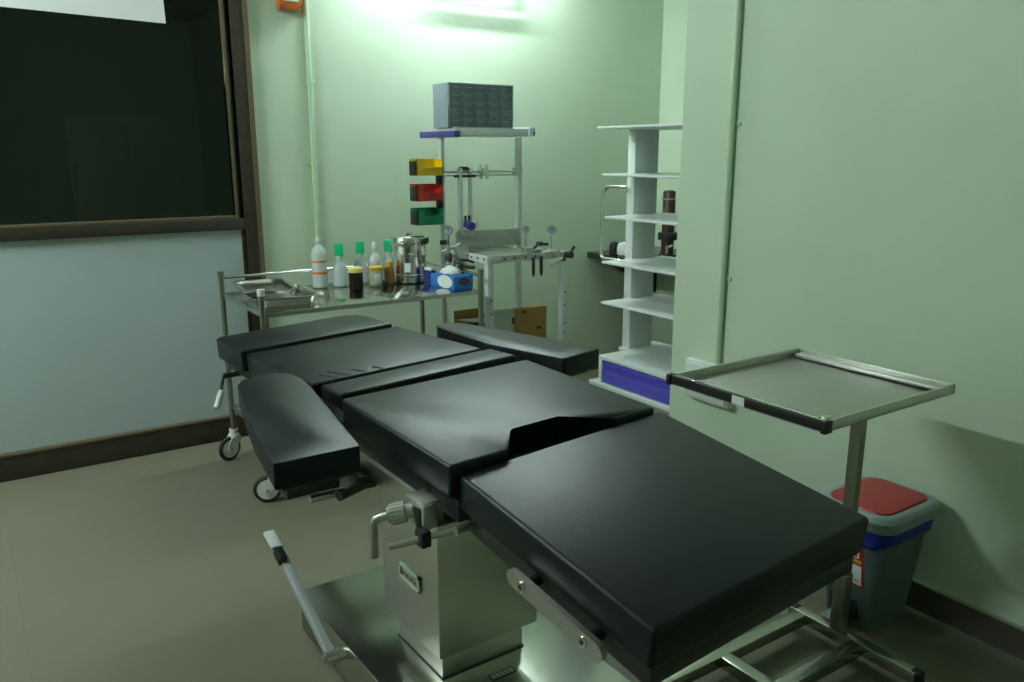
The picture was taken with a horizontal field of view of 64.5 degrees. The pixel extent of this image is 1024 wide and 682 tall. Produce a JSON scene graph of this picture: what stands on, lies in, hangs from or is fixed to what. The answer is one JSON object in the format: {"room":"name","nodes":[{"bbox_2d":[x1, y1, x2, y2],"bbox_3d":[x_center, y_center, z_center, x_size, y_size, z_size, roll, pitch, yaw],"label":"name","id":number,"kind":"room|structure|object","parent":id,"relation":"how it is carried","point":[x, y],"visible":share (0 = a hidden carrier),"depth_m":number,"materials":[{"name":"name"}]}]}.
{"room":"operating room","nodes":[
{"label":"operating room","id":0,"kind":"room"},
{"bbox_2d":[0,7,143,224],"bbox_3d":[-4.699,-1.301,5.670,4.100,2.950,0.100,-9,16,-33],"label":"wall","id":1,"kind":"structure","parent":0,"point":[55,67],"depth_m":6.29,"materials":[{"name":"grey paint"}]},
{"bbox_2d":[135,0,239,216],"bbox_3d":[-2.134,-1.270,5.535,0.100,2.950,2.995,-9,16,-33],"label":"wall","id":2,"kind":"structure","parent":0,"point":[180,59],"depth_m":5.30,"materials":[{"name":"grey paint"}]},
{"bbox_2d":[247,0,663,353],"bbox_3d":[-1.794,-0.891,3.918,6.909,2.950,0.120,-9,16,-33],"label":"wall","id":3,"kind":"structure","parent":0,"point":[573,68],"depth_m":4.79,"materials":[{"name":"green paint"}]},
{"bbox_2d":[0,0,268,482],"bbox_3d":[-2.936,-0.508,3.159,3.892,2.550,0.096,-9,16,-33],"label":"window","id":4,"kind":"structure","parent":3,"relation":"in","point":[110,330],"depth_m":3.97,"materials":[{"name":"brown"}]},
{"bbox_2d":[0,0,165,23],"bbox_3d":[-2.151,-1.575,3.433,1.265,0.337,0.002,-9,16,-33],"label":"paper sheet","id":5,"kind":"object","parent":4,"relation":"attached to","point":[138,10],"visible":1,"depth_m":3.66,"materials":[{"name":"white paper"}]},
{"bbox_2d":[276,0,301,11],"bbox_3d":[-1.121,-1.747,4.066,0.115,0.170,0.064,-9,16,-33],"label":"wall box","id":6,"kind":"object","parent":3,"relation":"attached to","point":[286,5],"visible":1,"depth_m":4.06,"materials":[{"name":"orange plastic"}]},
{"bbox_2d":[302,0,319,236],"bbox_3d":[-1.054,-1.423,4.214,0.070,2.050,0.031,-9,16,-33],"label":"conduit pipe","id":7,"kind":"object","parent":3,"relation":"attached to","point":[309,81],"visible":0.98,"depth_m":4.26,"materials":[{"name":"green"}]},
{"bbox_2d":[0,369,1023,681],"bbox_3d":[-0.037,1.169,1.718,6.909,0.060,6.375,-9,16,-33],"label":"floor","id":8,"kind":"structure","parent":0,"point":[157,567],"depth_m":2.89,"materials":[{"name":"beige tile"}]},
{"bbox_2d":[217,261,483,501],"bbox_3d":[-0.785,0.115,4.024,1.236,0.942,0.732,-9,16,-33],"label":"trolley","id":9,"kind":"object","parent":8,"relation":"on","point":[334,298],"visible":0.44,"depth_m":3.87,"materials":[{"name":"metal"}]},
{"bbox_2d":[242,284,318,307],"bbox_3d":[-1.056,-0.204,3.679,0.294,0.043,0.364,-7,15,-29],"label":"tray","id":10,"kind":"object","parent":9,"relation":"on","point":[303,295],"visible":0.68,"depth_m":3.59,"materials":[{"name":"silver metal"}]},
{"bbox_2d":[231,278,296,294],"bbox_3d":[-1.132,-0.247,3.703,0.244,0.019,0.374,-7,15,-26],"label":"tray","id":11,"kind":"object","parent":10,"relation":"on","point":[270,285],"visible":0.99,"depth_m":3.75,"materials":[{"name":"silver metal"}]},
{"bbox_2d":[311,237,327,287],"bbox_3d":[-0.956,-0.391,4.027,0.075,0.250,0.075,-9,16,-33],"label":"bottle","id":12,"kind":"object","parent":9,"relation":"on","point":[318,254],"visible":1,"depth_m":4.00,"materials":[{"name":"white plastic"}]},
{"bbox_2d":[332,243,348,286],"bbox_3d":[-0.865,-0.384,4.072,0.080,0.215,0.080,-9,16,-33],"label":"spray bottle","id":13,"kind":"object","parent":9,"relation":"on","point":[339,270],"visible":1,"depth_m":4.05,"materials":[{"name":"white plastic"}]},
{"bbox_2d":[224,281,475,313],"bbox_3d":[-0.769,-0.235,3.923,1.065,0.006,0.615,-9,16,-33],"label":"shelf","id":14,"kind":"object","parent":9,"relation":"attached to","point":[334,298],"depth_m":3.79,"materials":[{"name":"metal"}]},
{"bbox_2d":[348,266,363,290],"bbox_3d":[-0.759,-0.302,3.950,0.074,0.112,0.074,-9,16,-33],"label":"jar","id":15,"kind":"object","parent":9,"relation":"on","point":[355,273],"visible":1,"depth_m":3.92,"materials":[{"name":"black glass"}]},
{"bbox_2d":[353,241,368,282],"bbox_3d":[-0.783,-0.408,4.185,0.080,0.211,0.080,-9,16,-33],"label":"spray bottle","id":16,"kind":"object","parent":9,"relation":"on","point":[359,245],"visible":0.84,"depth_m":4.16,"materials":[{"name":"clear plastic"}]},
{"bbox_2d":[368,242,380,280],"bbox_3d":[-0.717,-0.414,4.229,0.068,0.203,0.068,-9,16,-33],"label":"dropper bottle","id":17,"kind":"object","parent":9,"relation":"on","point":[374,258],"visible":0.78,"depth_m":4.20,"materials":[{"name":"white plastic"}]},
{"bbox_2d":[369,265,383,286],"bbox_3d":[-0.682,-0.328,4.088,0.074,0.098,0.074,-9,16,-33],"label":"jar","id":18,"kind":"object","parent":9,"relation":"on","point":[375,271],"visible":0.98,"depth_m":4.06,"materials":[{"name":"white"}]},
{"bbox_2d":[382,280,387,286],"bbox_3d":[-0.635,-0.287,4.056,0.026,0.033,0.026,-9,16,-33],"label":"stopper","id":19,"kind":"object","parent":9,"relation":"on","point":[384,282],"visible":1,"depth_m":4.05,"materials":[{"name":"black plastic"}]},
{"bbox_2d":[381,239,391,277],"bbox_3d":[-0.651,-0.430,4.283,0.080,0.209,0.080,-9,16,-33],"label":"bottle","id":20,"kind":"object","parent":9,"relation":"on","point":[387,247],"visible":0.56,"depth_m":4.26,"materials":[{"name":"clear plastic"}]},
{"bbox_2d":[384,261,394,283],"bbox_3d":[-0.627,-0.350,4.146,0.052,0.115,0.052,-9,16,-33],"label":"bottle","id":21,"kind":"object","parent":9,"relation":"on","point":[389,270],"visible":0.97,"depth_m":4.13,"materials":[{"name":"brown glass"}]},
{"bbox_2d":[390,232,428,282],"bbox_3d":[-0.530,-0.437,4.220,0.198,0.251,0.193,-9,16,-33],"label":"drum","id":22,"kind":"object","parent":9,"relation":"on","point":[408,250],"visible":0.91,"depth_m":4.15,"materials":[{"name":"silver metal"}]},
{"bbox_2d":[424,267,435,284],"bbox_3d":[-0.419,-0.333,4.139,0.035,0.084,0.060,-12,18,-43],"label":"packet","id":23,"kind":"object","parent":9,"relation":"on","point":[427,270],"visible":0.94,"depth_m":4.12,"materials":[{"name":"blue cardboard"}]},
{"bbox_2d":[431,265,472,289],"bbox_3d":[-0.301,-0.326,4.056,0.123,0.110,0.190,-12,18,-42],"label":"tissue box","id":24,"kind":"object","parent":9,"relation":"on","point":[449,277],"visible":1,"depth_m":4.01,"materials":[{"name":"blue cardboard"}]},
{"bbox_2d":[420,127,574,341],"bbox_3d":[-0.107,-0.315,4.368,0.680,1.621,0.605,-9,16,-33],"label":"equipment cart","id":25,"kind":"object","parent":8,"relation":"on","point":[488,247],"visible":0.64,"depth_m":4.26,"materials":[{"name":"white metal"}]},
{"bbox_2d":[409,159,442,175],"bbox_3d":[-0.439,-0.885,4.136,0.150,0.084,0.088,-9,16,-33],"label":"storage bin","id":26,"kind":"object","parent":25,"relation":"hanging from","point":[417,167],"visible":1,"depth_m":4.12,"materials":[{"name":"yellow plastic"}]},
{"bbox_2d":[410,184,442,201],"bbox_3d":[-0.439,-0.762,4.165,0.150,0.084,0.088,-9,16,-33],"label":"storage bin","id":27,"kind":"object","parent":25,"relation":"hanging from","point":[418,192],"visible":1,"depth_m":4.15,"materials":[{"name":"red plastic"}]},
{"bbox_2d":[410,207,443,225],"bbox_3d":[-0.439,-0.644,4.192,0.150,0.084,0.088,-9,16,-33],"label":"storage bin","id":28,"kind":"object","parent":25,"relation":"hanging from","point":[426,215],"visible":1,"depth_m":4.18,"materials":[{"name":"green plastic"}]},
{"bbox_2d":[420,127,461,137],"bbox_3d":[-0.365,-1.067,4.162,0.040,0.050,0.365,-9,16,-33],"label":"shelf","id":29,"kind":"object","parent":25,"relation":"attached to","point":[454,132],"depth_m":4.11,"materials":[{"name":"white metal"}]},
{"bbox_2d":[454,307,484,326],"bbox_3d":[-0.175,-0.027,4.323,0.186,0.258,0.210,-9,16,-33],"label":"carton","id":30,"kind":"object","parent":25,"relation":"on","point":[467,316],"visible":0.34,"depth_m":4.36,"materials":[{"name":"cardboard"}]},
{"bbox_2d":[433,82,512,128],"bbox_3d":[-0.195,-1.194,4.142,0.380,0.214,0.168,-9,16,-33],"label":"drawer unit","id":31,"kind":"object","parent":25,"relation":"on","point":[461,105],"visible":1,"depth_m":4.07,"materials":[{"name":"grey plastic"}]},
{"bbox_2d":[459,128,532,136],"bbox_3d":[-0.180,-1.098,4.285,0.470,0.038,0.360,-9,16,-33],"label":"shelf","id":32,"kind":"object","parent":25,"relation":"attached to","point":[463,132],"depth_m":4.15,"materials":[{"name":"white metal"}]},
{"bbox_2d":[494,308,514,331],"bbox_3d":[-0.061,-0.020,4.229,0.158,0.288,0.042,-9,16,-33],"label":"carton","id":33,"kind":"object","parent":25,"relation":"on","point":[504,319],"visible":0.33,"depth_m":4.20,"materials":[{"name":"grey cardboard"}]},
{"bbox_2d":[513,127,534,135],"bbox_3d":[0.005,-1.131,4.401,0.042,0.047,0.368,-9,16,-33],"label":"shelf","id":34,"kind":"object","parent":25,"relation":"attached to","point":[529,131],"depth_m":4.25,"materials":[{"name":"white metal"}]},
{"bbox_2d":[513,304,546,337],"bbox_3d":[0.091,-0.042,4.330,0.200,0.285,0.042,-9,16,-33],"label":"carton","id":35,"kind":"object","parent":25,"relation":"on","point":[529,320],"visible":0.6,"depth_m":4.30,"materials":[{"name":"brown cardboard"}]},
{"bbox_2d":[213,315,868,681],"bbox_3d":[-0.199,0.528,2.288,1.116,0.928,2.190,-9,16,-33],"label":"table","id":36,"kind":"object","parent":8,"relation":"on","point":[514,486],"visible":1,"depth_m":1.75,"materials":[{"name":"black leather"}]},
{"bbox_2d":[490,667,514,678],"bbox_3d":[-0.025,0.881,2.154,0.068,0.001,0.018,-9,16,-33],"label":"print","id":37,"kind":"object","parent":36,"relation":"on","point":[502,672],"depth_m":2.15,"materials":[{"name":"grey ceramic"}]},
{"bbox_2d":[589,123,681,411],"bbox_3d":[0.843,-0.202,3.899,0.490,1.617,1.274,-9,16,-33],"label":"shelf rack","id":38,"kind":"object","parent":8,"relation":"on","point":[638,371],"visible":0.23,"depth_m":4.11,"materials":[{"name":"white metal"}]},
{"bbox_2d":[662,348,955,681],"bbox_3d":[0.679,0.563,2.167,0.840,0.915,0.520,-9,16,-33],"label":"stand","id":39,"kind":"object","parent":8,"relation":"on","point":[823,393],"visible":0.98,"depth_m":2.27,"materials":[{"name":"silver metal"}]},
{"bbox_2d":[671,348,955,431],"bbox_3d":[0.788,0.121,2.155,0.550,0.042,0.483,-9,16,-33],"label":"tray","id":40,"kind":"object","parent":39,"relation":"on","point":[816,391],"depth_m":2.14,"materials":[{"name":"grey metal"}]},
{"bbox_2d":[819,477,939,630],"bbox_3d":[1.155,0.703,2.626,0.354,0.434,0.273,-9,16,-33],"label":"pedal bin","id":41,"kind":"object","parent":8,"relation":"on","point":[899,516],"visible":0.66,"depth_m":2.55,"materials":[{"name":"grey plastic"}]},
{"bbox_2d":[651,0,687,344],"bbox_3d":[1.266,-0.935,4.107,1.614,2.950,3.175,-9,16,-33],"label":"wall","id":42,"kind":"structure","parent":0,"point":[675,12],"depth_m":5.54,"materials":[{"name":"green paint"}]},
{"bbox_2d":[587,246,676,292],"bbox_3d":[1.590,-0.201,4.514,0.618,0.335,2.954,-9,16,-33],"label":"countertop","id":43,"kind":"structure","parent":42,"relation":"attached to","point":[593,254],"depth_m":5.49,"materials":[{"name":"metal"}]},
{"bbox_2d":[609,241,624,255],"bbox_3d":[0.719,-0.608,5.328,0.104,0.085,0.160,-12,18,-42],"label":"bottle","id":44,"kind":"object","parent":43,"relation":"on","point":[615,248],"visible":0.72,"depth_m":5.31,"materials":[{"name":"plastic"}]},
{"bbox_2d":[658,190,677,256],"bbox_3d":[0.986,-0.719,5.049,0.124,0.430,0.203,-2,13,-10],"label":"canister","id":45,"kind":"object","parent":43,"relation":"on","point":[667,236],"visible":0.84,"depth_m":5.05,"materials":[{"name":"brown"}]},
{"bbox_2d":[669,0,1023,626],"bbox_3d":[1.956,-0.354,1.622,0.090,2.950,4.370,-9,16,-33],"label":"wall","id":46,"kind":"structure","parent":0,"point":[877,206],"depth_m":2.67,"materials":[{"name":"green paint"}]},
{"bbox_2d":[684,357,733,408],"bbox_3d":[0.811,0.171,3.355,0.056,0.165,0.240,-9,16,-33],"label":"box","id":47,"kind":"object","parent":46,"relation":"attached to","point":[692,363],"visible":0.21,"depth_m":3.36,"materials":[{"name":"white plastic"}]},
{"bbox_2d":[715,0,742,364],"bbox_3d":[0.842,-1.024,3.059,0.031,2.300,0.070,-9,16,-33],"label":"conduit pipe","id":48,"kind":"object","parent":46,"relation":"attached to","point":[732,123],"visible":0.99,"depth_m":3.14,"materials":[{"name":"green"}]},
{"bbox_2d":[905,578,1023,660],"bbox_3d":[1.913,1.040,1.919,0.014,0.100,4.370,-9,16,-33],"label":"baseboard","id":49,"kind":"structure","parent":46,"relation":"attached to","point":[996,631],"depth_m":2.58,"materials":[{"name":"tile"}]},
{"bbox_3d":[-3.881,0.451,4.786,4.250,0.060,3.105,-9,16,-33],"label":"floor","id":50,"kind":"structure","parent":0,"visible":0},
{"bbox_2d":[64,117,184,221],"bbox_3d":[-2.730,-0.713,5.857,0.660,1.720,0.420,-9,16,-33],"label":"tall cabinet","id":51,"kind":"object","parent":50,"relation":"on","point":[121,168],"visible":0.39,"depth_m":5.56,"materials":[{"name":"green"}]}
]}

